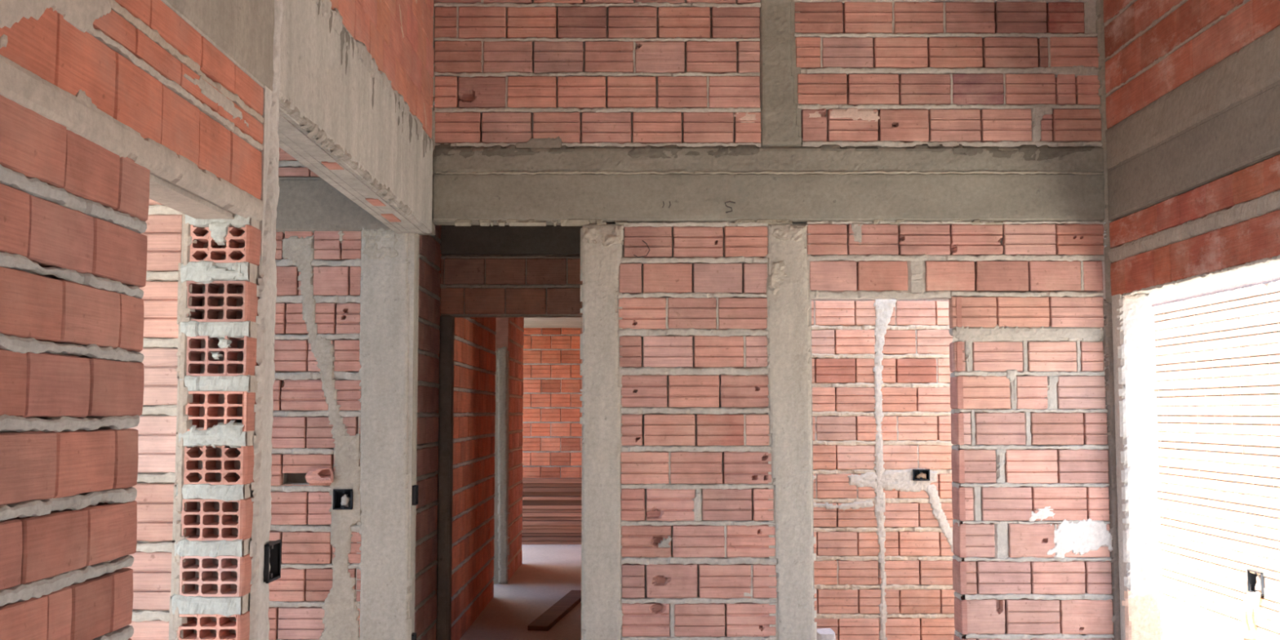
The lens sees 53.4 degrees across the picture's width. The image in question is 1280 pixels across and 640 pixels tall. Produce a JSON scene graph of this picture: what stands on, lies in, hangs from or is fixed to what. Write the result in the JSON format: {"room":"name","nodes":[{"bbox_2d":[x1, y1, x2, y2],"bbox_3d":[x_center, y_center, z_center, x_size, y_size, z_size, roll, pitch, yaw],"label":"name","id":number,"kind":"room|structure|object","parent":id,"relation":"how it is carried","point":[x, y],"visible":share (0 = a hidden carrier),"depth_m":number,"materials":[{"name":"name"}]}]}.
{"room":"unfinished house interior","nodes":[
{"label":"unfinished house interior","id":0,"kind":"room"},
{"bbox_2d":[111,199,182,639],"bbox_3d":[-2.630,0.233,3.360,2.896,3.180,0.145,0,-4,0],"label":"wall","id":1,"kind":"structure","parent":0,"point":[151,566],"depth_m":3.29,"materials":[{"name":"red brick"}]},
{"bbox_2d":[0,0,434,639],"bbox_3d":[-1.089,-0.066,3.126,0.206,3.742,5.878,0,-4,0],"label":"wall","id":2,"kind":"structure","parent":0,"point":[108,108],"depth_m":2.43,"materials":[{"name":"brick"}]},
{"bbox_2d":[160,0,433,233],"bbox_3d":[-1.076,-0.822,3.691,0.188,0.495,4.856,0,-4,0],"label":"concrete beam","id":3,"kind":"structure","parent":2,"relation":"attached to","point":[342,118],"depth_m":4.18,"materials":[{"name":"concrete"}]},
{"bbox_2d":[414,224,441,639],"bbox_3d":[-1.247,0.699,6.832,0.125,2.751,1.370,0,-4,0],"label":"wall","id":4,"kind":"structure","parent":0,"point":[428,335],"depth_m":7.14,"materials":[{"name":"brick"}]},
{"bbox_2d":[435,315,454,639],"bbox_3d":[-1.157,1.052,7.559,0.075,2.162,0.150,0,-4,0],"label":"door frame","id":5,"kind":"structure","parent":4,"relation":"in","point":[446,389],"depth_m":7.51,"materials":[{"name":"concrete"}]},
{"bbox_2d":[435,245,524,639],"bbox_3d":[-1.298,0.841,10.523,0.143,3.000,5.732,0,-4,0],"label":"wall","id":6,"kind":"structure","parent":0,"point":[474,338],"depth_m":9.90,"materials":[{"name":"red brick"}]},
{"bbox_2d":[493,346,510,584],"bbox_3d":[-1.281,1.341,11.836,0.157,2.199,0.135,0,-4,0],"label":"concrete column","id":7,"kind":"structure","parent":6,"relation":"attached to","point":[501,548],"depth_m":11.78,"materials":[{"name":"concrete"}]},
{"bbox_2d":[459,544,581,639],"bbox_3d":[-1.058,2.047,5.366,6.885,0.150,23.000,0,-4,0],"label":"floor","id":8,"kind":"structure","parent":0,"point":[546,573],"depth_m":10.79,"materials":[{"name":"grey concrete"}]},
{"bbox_2d":[193,0,283,639],"bbox_3d":[-1.065,-0.047,3.376,0.170,3.764,0.180,0,-4,0],"label":"concrete column","id":9,"kind":"structure","parent":8,"relation":"on","point":[266,290],"depth_m":3.34,"materials":[{"name":"grey concrete"}]},
{"bbox_2d":[263,539,281,583],"bbox_3d":[-1.008,0.641,3.384,0.074,0.103,0.114,0,-4,0],"label":"electrical box","id":10,"kind":"object","parent":9,"relation":"attached to","point":[274,546],"visible":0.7,"depth_m":3.43,"materials":[{"name":"black plastic"}]},
{"bbox_2d":[521,540,581,544],"bbox_3d":[-0.971,2.675,15.373,1.971,0.041,0.321,0,-4,0],"label":"wooden board","id":11,"kind":"object","parent":8,"relation":"on","point":[523,542],"visible":0.27,"depth_m":15.22,"materials":[{"name":"brown wood"}]},
{"bbox_2d":[521,536,581,540],"bbox_3d":[-0.970,2.627,15.356,1.947,0.046,0.340,0,-4,0],"label":"wooden board","id":12,"kind":"object","parent":11,"relation":"on","point":[523,538],"visible":0.3,"depth_m":15.20,"materials":[{"name":"brown wood"}]},
{"bbox_2d":[521,533,581,536],"bbox_3d":[-0.941,2.585,15.399,1.775,0.036,0.306,0,-4,0],"label":"wooden board","id":13,"kind":"object","parent":12,"relation":"on","point":[522,534],"visible":0.31,"depth_m":15.25,"materials":[{"name":"brown wood"}]},
{"bbox_2d":[521,528,581,533],"bbox_3d":[-1.035,2.536,15.389,1.808,0.051,0.283,0,-4,0],"label":"wooden board","id":14,"kind":"object","parent":13,"relation":"on","point":[524,530],"visible":0.31,"depth_m":15.25,"materials":[{"name":"brown wood"}]},
{"bbox_2d":[522,525,581,528],"bbox_3d":[-1.076,2.487,15.364,2.227,0.036,0.315,0,-4,0],"label":"wooden board","id":15,"kind":"object","parent":14,"relation":"on","point":[523,526],"visible":0.21,"depth_m":15.21,"materials":[{"name":"brown wood"}]},
{"bbox_2d":[522,520,581,525],"bbox_3d":[-1.077,2.440,15.341,1.957,0.046,0.345,0,-4,0],"label":"wooden board","id":16,"kind":"object","parent":15,"relation":"on","point":[525,522],"visible":0.31,"depth_m":15.18,"materials":[{"name":"wood"}]},
{"bbox_2d":[522,516,581,519],"bbox_3d":[-0.989,2.398,15.416,1.749,0.041,0.229,0,-4,0],"label":"wooden board","id":17,"kind":"object","parent":16,"relation":"on","point":[523,517],"visible":0.34,"depth_m":15.31,"materials":[{"name":"brown wood"}]},
{"bbox_2d":[521,512,581,516],"bbox_3d":[-1.069,2.349,15.402,2.151,0.046,0.235,0,-4,0],"label":"wooden board","id":18,"kind":"object","parent":17,"relation":"on","point":[524,514],"visible":0.31,"depth_m":15.29,"materials":[{"name":"brown wood"}]},
{"bbox_2d":[522,509,581,512],"bbox_3d":[-0.975,2.305,15.409,1.919,0.036,0.246,0,-4,0],"label":"wooden board","id":19,"kind":"object","parent":18,"relation":"on","point":[523,510],"visible":0.28,"depth_m":15.29,"materials":[{"name":"brown wood"}]},
{"bbox_2d":[522,504,581,509],"bbox_3d":[-0.992,2.259,15.408,1.847,0.046,0.268,0,-4,0],"label":"wooden board","id":20,"kind":"object","parent":19,"relation":"on","point":[524,506],"visible":0.34,"depth_m":15.28,"materials":[{"name":"brown wood"}]},
{"bbox_2d":[522,500,581,504],"bbox_3d":[-1.026,2.207,15.439,2.026,0.056,0.220,0,-4,0],"label":"wooden board","id":21,"kind":"object","parent":20,"relation":"on","point":[524,502],"visible":0.32,"depth_m":15.33,"materials":[{"name":"brown wood"}]},
{"bbox_2d":[521,495,581,500],"bbox_3d":[-1.156,2.152,15.415,2.030,0.041,0.302,0,-4,0],"label":"wooden board","id":22,"kind":"object","parent":21,"relation":"on","point":[524,497],"visible":0.3,"depth_m":15.27,"materials":[{"name":"wood"}]},
{"bbox_2d":[522,492,581,495],"bbox_3d":[-1.020,2.109,15.472,1.914,0.046,0.225,0,-4,0],"label":"wooden board","id":23,"kind":"object","parent":22,"relation":"on","point":[523,493],"visible":0.3,"depth_m":15.36,"materials":[{"name":"brown wood"}]},
{"bbox_2d":[522,487,581,492],"bbox_3d":[-1.153,2.050,15.418,2.008,0.056,0.280,0,-4,0],"label":"wooden board","id":24,"kind":"object","parent":23,"relation":"on","point":[524,489],"visible":0.3,"depth_m":15.28,"materials":[{"name":"brown wood"}]},
{"bbox_2d":[522,483,581,487],"bbox_3d":[-0.949,1.998,15.435,1.809,0.041,0.275,0,-4,0],"label":"wooden board","id":25,"kind":"object","parent":24,"relation":"on","point":[524,485],"visible":0.34,"depth_m":15.30,"materials":[{"name":"brown wood"}]},
{"bbox_2d":[521,477,582,483],"bbox_3d":[-1.021,1.948,15.428,1.882,0.051,0.317,0,-4,0],"label":"wooden board","id":26,"kind":"object","parent":25,"relation":"on","point":[526,480],"visible":0.34,"depth_m":15.27,"materials":[{"name":"brown wood"}]},
{"bbox_2d":[527,590,581,631],"bbox_3d":[-0.630,2.300,10.136,0.150,0.035,1.863,0,-4,7],"label":"wooden board","id":27,"kind":"object","parent":8,"relation":"on","point":[549,618],"visible":0.91,"depth_m":9.86,"materials":[{"name":"brown wood"}]},
{"bbox_2d":[816,627,835,639],"bbox_3d":[0.988,1.869,6.783,0.108,0.419,0.210,0,-4,0],"label":"sack","id":28,"kind":"object","parent":8,"relation":"on","point":[828,633],"visible":0.72,"depth_m":6.72,"materials":[{"name":"white plastic"}]},
{"bbox_2d":[521,328,582,477],"bbox_3d":[-1.050,1.021,15.785,6.900,3.402,0.146,0,-4,0],"label":"wall","id":29,"kind":"structure","parent":0,"point":[552,446],"depth_m":15.72,"materials":[{"name":"red brick"}]},
{"bbox_2d":[524,317,582,328],"bbox_3d":[-0.058,-0.042,14.701,4.885,0.125,2.480,0,-4,0],"label":"ceiling","id":30,"kind":"structure","parent":0,"point":[529,322],"depth_m":14.88,"materials":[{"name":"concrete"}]},
{"bbox_2d":[267,0,1120,639],"bbox_3d":[-0.636,0.112,6.120,5.929,3.821,0.156,0,-4,0],"label":"wall","id":31,"kind":"structure","parent":0,"point":[1036,557],"depth_m":6.08,"materials":[{"name":"brick"}]},
{"bbox_2d":[305,466,333,483],"bbox_3d":[-1.512,0.734,6.019,0.128,0.075,0.087,0,-4,0],"label":"shard","id":32,"kind":"object","parent":31,"relation":"attached to","point":[313,476],"visible":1,"depth_m":5.98,"materials":[{"name":"ceramic"}]},
{"bbox_2d":[333,488,353,509],"bbox_3d":[-1.401,0.847,6.020,0.091,0.096,0.060,0,-4,0],"label":"electrical box","id":33,"kind":"object","parent":31,"relation":"attached to","point":[343,499],"visible":1,"depth_m":6.01,"materials":[{"name":"black plastic"}]},
{"bbox_2d":[275,177,435,235],"bbox_3d":[-2.302,-0.548,6.170,2.596,0.277,0.152,0,-4,0],"label":"concrete beam","id":34,"kind":"structure","parent":31,"relation":"attached to","point":[304,204],"depth_m":6.09,"materials":[{"name":"grey concrete"}]},
{"bbox_2d":[355,226,419,639],"bbox_3d":[-1.208,0.604,6.083,0.270,2.120,0.158,0,-4,0],"label":"concrete column","id":35,"kind":"structure","parent":31,"relation":"attached to","point":[388,323],"depth_m":6.03,"materials":[{"name":"grey concrete"}]},
{"bbox_2d":[411,632,416,639],"bbox_3d":[-1.077,1.537,6.015,0.028,0.104,0.070,0,-4,0],"label":"electrical box","id":36,"kind":"object","parent":35,"relation":"attached to","point":[413,634],"visible":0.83,"depth_m":6.02,"materials":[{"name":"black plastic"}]},
{"bbox_2d":[412,484,418,505],"bbox_3d":[-1.077,0.835,6.066,0.028,0.092,0.070,0,-4,0],"label":"electrical box","id":37,"kind":"object","parent":35,"relation":"attached to","point":[415,487],"visible":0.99,"depth_m":6.03,"materials":[{"name":"black plastic"}]},
{"bbox_2d":[579,223,624,639],"bbox_3d":[-0.180,0.602,6.079,0.212,2.127,0.167,0,-4,0],"label":"concrete column","id":38,"kind":"structure","parent":31,"relation":"attached to","point":[601,245],"depth_m":6.02,"materials":[{"name":"grey concrete"}]},
{"bbox_2d":[633,240,649,257],"bbox_3d":[0.008,-0.340,6.078,0.080,0.085,0.004,0,-4,0],"label":"wire","id":39,"kind":"object","parent":31,"relation":"attached to","point":[642,240],"visible":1,"depth_m":6.08,"materials":[{"name":"black metal"}]},
{"bbox_2d":[431,142,1106,226],"bbox_3d":[0.623,-0.648,6.175,3.257,0.403,0.156,0,-4,0],"label":"concrete beam","id":40,"kind":"structure","parent":31,"relation":"attached to","point":[511,185],"depth_m":6.11,"materials":[{"name":"concrete"}]},
{"bbox_2d":[759,0,803,146],"bbox_3d":[0.683,-1.312,6.226,0.206,0.963,0.150,0,-4,0],"label":"concrete column","id":41,"kind":"structure","parent":40,"relation":"on","point":[780,115],"depth_m":6.15,"materials":[{"name":"grey concrete"}]},
{"bbox_2d":[764,223,817,639],"bbox_3d":[0.713,0.602,6.081,0.234,2.130,0.163,0,-4,0],"label":"concrete column","id":42,"kind":"structure","parent":31,"relation":"attached to","point":[789,348],"depth_m":6.02,"materials":[{"name":"grey concrete"}]},
{"bbox_2d":[1111,293,1164,639],"bbox_3d":[2.315,0.944,5.930,0.188,2.150,0.135,0,-4,0],"label":"door frame","id":43,"kind":"structure","parent":31,"relation":"attached to","point":[1140,562],"depth_m":5.90,"materials":[{"name":"paint"}]},
{"bbox_2d":[440,254,956,639],"bbox_3d":[0.597,0.753,7.579,3.576,2.751,0.153,0,-4,0],"label":"wall","id":44,"kind":"structure","parent":0,"point":[883,548],"depth_m":7.52,"materials":[{"name":"brick"}]},
{"bbox_2d":[440,225,582,254],"bbox_3d":[-0.745,-0.504,7.674,0.890,0.228,0.144,0,-4,0],"label":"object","id":45,"kind":"object","parent":44,"relation":"attached to","point":[473,239],"visible":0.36,"depth_m":7.60,"materials":[{"name":"grey concrete"}]},
{"bbox_2d":[912,469,929,480],"bbox_3d":[1.657,0.914,7.518,0.099,0.067,0.062,0,-4,0],"label":"electrical box","id":46,"kind":"object","parent":44,"relation":"attached to","point":[917,474],"visible":1,"depth_m":7.50,"materials":[{"name":"black plastic"}]},
{"bbox_2d":[1103,0,1279,296],"bbox_3d":[2.310,-0.161,1.792,0.150,3.744,8.552,0,-4,0],"label":"wall","id":47,"kind":"structure","parent":0,"point":[1229,224],"depth_m":5.26,"materials":[{"name":"brick"}]},
{"bbox_2d":[1105,25,1279,221],"bbox_3d":[2.307,-1.001,1.902,0.156,0.453,8.450,0,-4,0],"label":"concrete beam","id":48,"kind":"structure","parent":47,"relation":"attached to","point":[1223,121],"depth_m":5.08,"materials":[{"name":"grey concrete"}]},
{"bbox_2d":[1163,609,1244,639],"bbox_3d":[2.958,1.873,5.379,1.425,0.200,17.000,0,-4,0],"label":"yard","id":49,"kind":"structure","parent":0,"point":[1175,627],"depth_m":8.05,"materials":[{"name":"white"}]},
{"bbox_2d":[1151,267,1279,639],"bbox_3d":[3.746,0.795,6.460,0.167,2.306,17.000,0,-4,0],"label":"wall","id":50,"kind":"structure","parent":0,"point":[1217,388],"depth_m":8.05,"materials":[{"name":"ceramic"}]},
{"bbox_2d":[1240,568,1268,638],"bbox_3d":[3.648,1.685,7.530,0.134,0.389,0.258,0,-4,0],"label":"electrical box","id":51,"kind":"object","parent":50,"relation":"attached to","point":[1255,583],"visible":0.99,"depth_m":7.52,"materials":[{"name":"black plastic"}]}
]}

